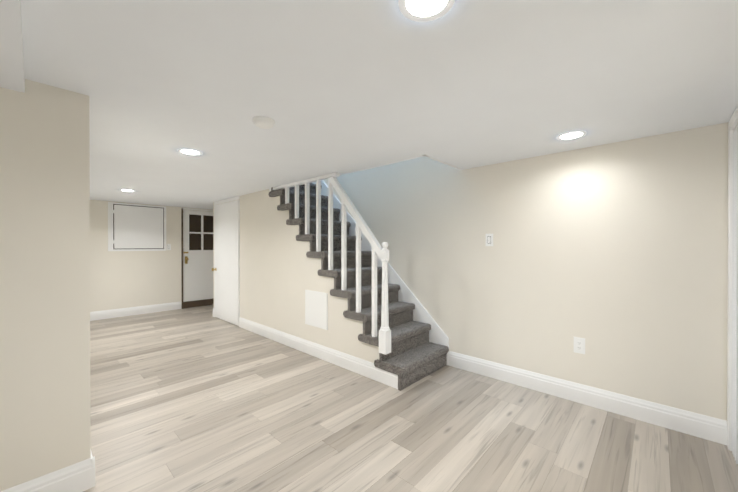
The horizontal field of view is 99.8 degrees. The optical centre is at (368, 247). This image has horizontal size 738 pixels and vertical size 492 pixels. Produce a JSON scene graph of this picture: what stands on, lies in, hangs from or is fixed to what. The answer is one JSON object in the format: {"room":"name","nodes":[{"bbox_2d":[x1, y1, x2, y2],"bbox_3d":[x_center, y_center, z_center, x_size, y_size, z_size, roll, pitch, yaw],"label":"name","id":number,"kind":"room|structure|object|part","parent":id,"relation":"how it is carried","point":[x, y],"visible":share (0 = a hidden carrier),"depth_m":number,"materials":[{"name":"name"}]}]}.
{"room":"finished basement","nodes":[
{"label":"finished basement","id":0,"kind":"room"},
{"bbox_2d":[0,0,24,92],"bbox_3d":[-1.571,-0.730,-0.381,2.450,0.065,2.640,0,0,43],"label":"ceiling","id":1,"kind":"structure","parent":0,"point":[12,74],"depth_m":1.09,"materials":[{"name":"white paint"}]},
{"bbox_2d":[0,79,90,491],"bbox_3d":[-4.161,0.224,2.094,4.710,1.990,2.980,0,0,43],"label":"wall","id":2,"kind":"structure","parent":0,"point":[44,279],"depth_m":1.47,"materials":[{"name":"beige paint"}]},
{"bbox_2d":[1,456,94,491],"bbox_3d":[-2.378,1.151,0.543,0.016,0.146,2.866,0,0,43],"label":"baseboard","id":3,"kind":"structure","parent":2,"relation":"attached to","point":[78,477],"depth_m":1.51,"materials":[{"name":"white wood"}]},
{"bbox_2d":[90,449,94,467],"bbox_3d":[-3.128,1.142,3.184,4.706,0.146,0.016,0,0,43],"label":"baseboard","id":4,"kind":"structure","parent":2,"relation":"attached to","point":[92,464],"depth_m":1.58,"materials":[{"name":"white wood"}]},
{"bbox_2d":[90,200,182,311],"bbox_3d":[-5.326,0.216,4.403,0.140,1.990,4.780,0,0,43],"label":"wall","id":5,"kind":"structure","parent":0,"point":[122,279],"depth_m":5.51,"materials":[{"name":"beige paint"}]},
{"bbox_2d":[90,301,181,320],"bbox_3d":[-4.260,1.134,5.439,0.016,0.146,1.745,0,0,43],"label":"baseboard","id":6,"kind":"structure","parent":5,"relation":"attached to","point":[115,313],"depth_m":5.52,"materials":[{"name":"white wood"}]},
{"bbox_2d":[108,202,165,250],"bbox_3d":[-4.118,-0.351,5.565,0.046,0.835,0.850,0,0,43],"label":"panel","id":7,"kind":"object","parent":5,"relation":"attached to","point":[135,227],"visible":0.98,"depth_m":5.53,"materials":[{"name":"grey"}]},
{"bbox_2d":[181,208,182,308],"bbox_3d":[-3.695,0.220,6.129,0.104,1.970,0.029,0,0,43],"label":"door frame","id":8,"kind":"structure","parent":5,"relation":"attached to","point":[182,251],"depth_m":6.09,"materials":[{"name":"brown wood"}]},
{"bbox_2d":[183,298,213,308],"bbox_3d":[-3.452,1.144,6.426,0.140,0.120,0.730,0,0,43],"label":"threshold","id":9,"kind":"object","parent":5,"relation":"attached to","point":[196,303],"depth_m":6.31,"materials":[{"name":"brown wood"}]},
{"bbox_2d":[183,210,213,301],"bbox_3d":[-3.439,0.169,6.410,0.035,1.822,0.722,0,0,43],"label":"door","id":10,"kind":"structure","parent":5,"relation":"in","point":[197,277],"depth_m":6.33,"materials":[{"name":"white wood"}]},
{"bbox_2d":[183,214,212,263],"bbox_3d":[-3.445,-0.166,6.344,0.090,0.990,0.599,0,0,43],"label":"window","id":11,"kind":"structure","parent":10,"relation":"attached to","point":[194,226],"depth_m":6.37,"materials":[{"name":"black glass"}]},
{"bbox_3d":[-3.611,0.210,6.149,0.068,0.240,0.085,0,0,43],"label":"knob","id":12,"kind":"part","parent":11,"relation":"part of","materials":[{"name":"gold metal"}]},
{"bbox_3d":[-3.439,-0.301,6.409,0.009,0.721,0.496,0,0,43],"label":"glass","id":13,"kind":"part","parent":11,"relation":"part of","materials":[{"name":"brown glass"}]},
{"bbox_2d":[213,202,213,290],"bbox_3d":[-2.416,0.211,5.686,0.100,1.990,0.780,0,0,43],"label":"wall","id":14,"kind":"structure","parent":0,"point":[213,245],"depth_m":5.43,"materials":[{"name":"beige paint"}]},
{"bbox_2d":[214,202,214,308],"bbox_3d":[-2.660,0.140,5.372,0.030,1.843,0.011,0,0,43],"label":"door frame","id":15,"kind":"structure","parent":14,"relation":"attached to","point":[214,278],"depth_m":5.38,"materials":[{"name":"white wood"}]},
{"bbox_2d":[240,189,378,362],"bbox_3d":[-0.820,0.218,3.741,3.047,1.990,0.100,0,0,43],"label":"wall","id":16,"kind":"structure","parent":0,"point":[279,269],"depth_m":3.93,"materials":[{"name":"beige paint"}]},
{"bbox_2d":[214,200,239,325],"bbox_3d":[-2.311,0.238,5.050,0.914,1.918,0.034,0,0,43],"label":"closet door","id":17,"kind":"structure","parent":16,"relation":"in","point":[227,253],"depth_m":4.99,"materials":[{"name":"white wood"}]},
{"bbox_2d":[305,290,327,329],"bbox_3d":[-0.589,0.687,3.453,0.400,0.395,0.009,0,0,43],"label":"access panel","id":18,"kind":"object","parent":16,"relation":"attached to","point":[316,308],"visible":1,"depth_m":3.44,"materials":[{"name":"white plastic"}]},
{"bbox_2d":[239,317,397,388],"bbox_3d":[-0.854,1.140,3.695,3.060,0.146,0.016,0,0,43],"label":"baseboard","id":19,"kind":"structure","parent":16,"relation":"attached to","point":[368,369],"depth_m":3.32,"materials":[{"name":"white wood"}]},
{"bbox_2d":[21,0,737,209],"bbox_3d":[-2.356,-0.941,2.271,7.550,0.338,5.700,0,0,43],"label":"ceiling","id":20,"kind":"structure","parent":0,"point":[341,87],"depth_m":1.43,"materials":[{"name":"white paint"}]},
{"bbox_2d":[119,189,134,191],"bbox_3d":[-3.304,-0.777,4.256,0.350,0.003,0.350,0,0,43],"label":"recessed light","id":21,"kind":"object","parent":20,"relation":"in","point":[127,190],"visible":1,"depth_m":4.25,"materials":[{"name":"white"}]},
{"bbox_2d":[177,148,202,154],"bbox_3d":[-1.449,-0.771,2.521,0.350,0.003,0.350,0,0,43],"label":"recessed light","id":22,"kind":"object","parent":20,"relation":"in","point":[188,151],"visible":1,"depth_m":2.50,"materials":[{"name":"white"}]},
{"bbox_2d":[252,116,274,128],"bbox_3d":[-0.640,-0.752,1.893,0.132,0.036,0.132,0,0,43],"label":"smoke detector","id":23,"kind":"object","parent":20,"relation":"attached to","point":[262,122],"visible":1,"depth_m":1.85,"materials":[{"name":"white plastic"}]},
{"bbox_2d":[397,0,456,21],"bbox_3d":[0.180,-0.765,0.968,0.350,0.003,0.350,0,0,43],"label":"recessed light","id":24,"kind":"object","parent":20,"relation":"in","point":[421,10],"visible":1,"depth_m":1.00,"materials":[{"name":"white"}]},
{"bbox_2d":[556,131,587,139],"bbox_3d":[1.395,-0.769,2.146,0.350,0.003,0.350,0,0,43],"label":"recessed light","id":25,"kind":"object","parent":20,"relation":"in","point":[571,135],"visible":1,"depth_m":2.14,"materials":[{"name":"white"}]},
{"bbox_2d":[83,305,737,491],"bbox_3d":[-2.309,1.278,2.329,7.550,0.120,5.840,0,0,43],"label":"floor","id":26,"kind":"structure","parent":0,"point":[198,399],"depth_m":2.07,"materials":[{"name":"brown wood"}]},
{"bbox_2d":[269,172,448,390],"bbox_3d":[-0.379,-0.097,3.764,2.546,2.620,0.820,0,0,43],"label":"staircase","id":27,"kind":"structure","parent":26,"relation":"on","point":[403,331],"depth_m":3.26,"materials":[{"name":"grey carpet"}]},
{"bbox_3d":[-0.150,-0.305,3.058,0.751,0.859,0.050,0,0,43],"label":"handrail","id":28,"kind":"part","parent":27,"relation":"part of","materials":[{"name":"white wood"}]},
{"bbox_2d":[323,122,728,420],"bbox_3d":[-0.370,-0.879,4.411,7.550,4.420,0.140,0,0,43],"label":"wall","id":29,"kind":"structure","parent":0,"point":[615,255],"depth_m":2.43,"materials":[{"name":"beige paint"}]},
{"bbox_2d":[424,155,461,169],"bbox_3d":[0.693,-0.772,2.858,0.022,0.004,0.688,0,0,43],"label":"trim","id":30,"kind":"structure","parent":29,"relation":"attached to","point":[442,162],"depth_m":2.82,"materials":[{"name":"white paint"}]},
{"bbox_2d":[486,234,492,245],"bbox_3d":[1.129,-0.069,2.920,0.072,0.118,0.009,0,0,43],"label":"light switch","id":31,"kind":"object","parent":29,"relation":"attached to","point":[489,239],"visible":1,"depth_m":2.92,"materials":[{"name":"white plastic"}]},
{"bbox_2d":[574,337,584,353],"bbox_3d":[1.650,0.771,2.440,0.076,0.124,0.008,0,0,43],"label":"electrical outlet","id":32,"kind":"object","parent":29,"relation":"attached to","point":[579,344],"visible":1,"depth_m":2.44,"materials":[{"name":"white plastic"}]},
{"bbox_2d":[448,351,726,444],"bbox_3d":[1.514,1.144,2.562,1.918,0.146,0.016,0,0,43],"label":"baseboard","id":33,"kind":"structure","parent":29,"relation":"attached to","point":[713,429],"depth_m":2.32,"materials":[{"name":"white wood"}]},
{"bbox_3d":[-0.883,-0.938,4.123,4.270,4.300,0.620,0,0,43],"label":"wall","id":34,"kind":"structure","parent":0,"visible":0},
{"bbox_2d":[181,208,212,211],"bbox_3d":[-3.447,-0.762,6.394,0.104,0.029,0.760,0,0,43],"label":"trim","id":35,"kind":"structure","parent":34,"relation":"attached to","point":[181,208],"depth_m":6.30,"materials":[{"name":"white wood"}]},
{"bbox_2d":[215,196,239,204],"bbox_3d":[-2.312,-0.756,5.045,0.920,0.049,0.011,0,0,43],"label":"trim","id":36,"kind":"structure","parent":34,"relation":"attached to","point":[238,197],"depth_m":5.01,"materials":[{"name":"white paint"}]},
{"bbox_2d":[345,155,425,173],"bbox_3d":[0.111,-0.772,2.943,0.992,0.003,0.022,0,0,43],"label":"trim","id":37,"kind":"structure","parent":34,"relation":"attached to","point":[422,155],"depth_m":2.89,"materials":[{"name":"white paint"}]},
{"bbox_2d":[729,106,737,130],"bbox_3d":[1.977,-0.724,1.565,0.139,0.074,0.680,0,0,43],"label":"trim","id":38,"kind":"structure","parent":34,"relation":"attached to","point":[733,121],"depth_m":1.77,"materials":[{"name":"white paint"}]},
{"bbox_3d":[2.242,0.225,1.841,0.120,1.990,0.080,0,0,43],"label":"wall","id":39,"kind":"structure","parent":0,"visible":0},
{"bbox_2d":[727,123,733,450],"bbox_3d":[2.185,0.229,1.881,0.015,1.982,0.062,0,0,43],"label":"door frame","id":40,"kind":"structure","parent":39,"relation":"attached to","point":[729,310],"depth_m":1.86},
{"bbox_2d":[731,127,737,463],"bbox_3d":[1.972,0.261,1.573,0.105,1.896,0.654,0,0,43],"label":"door","id":41,"kind":"structure","parent":39,"relation":"in","point":[734,445],"depth_m":1.78,"materials":[{"name":"white wood"}]}
]}

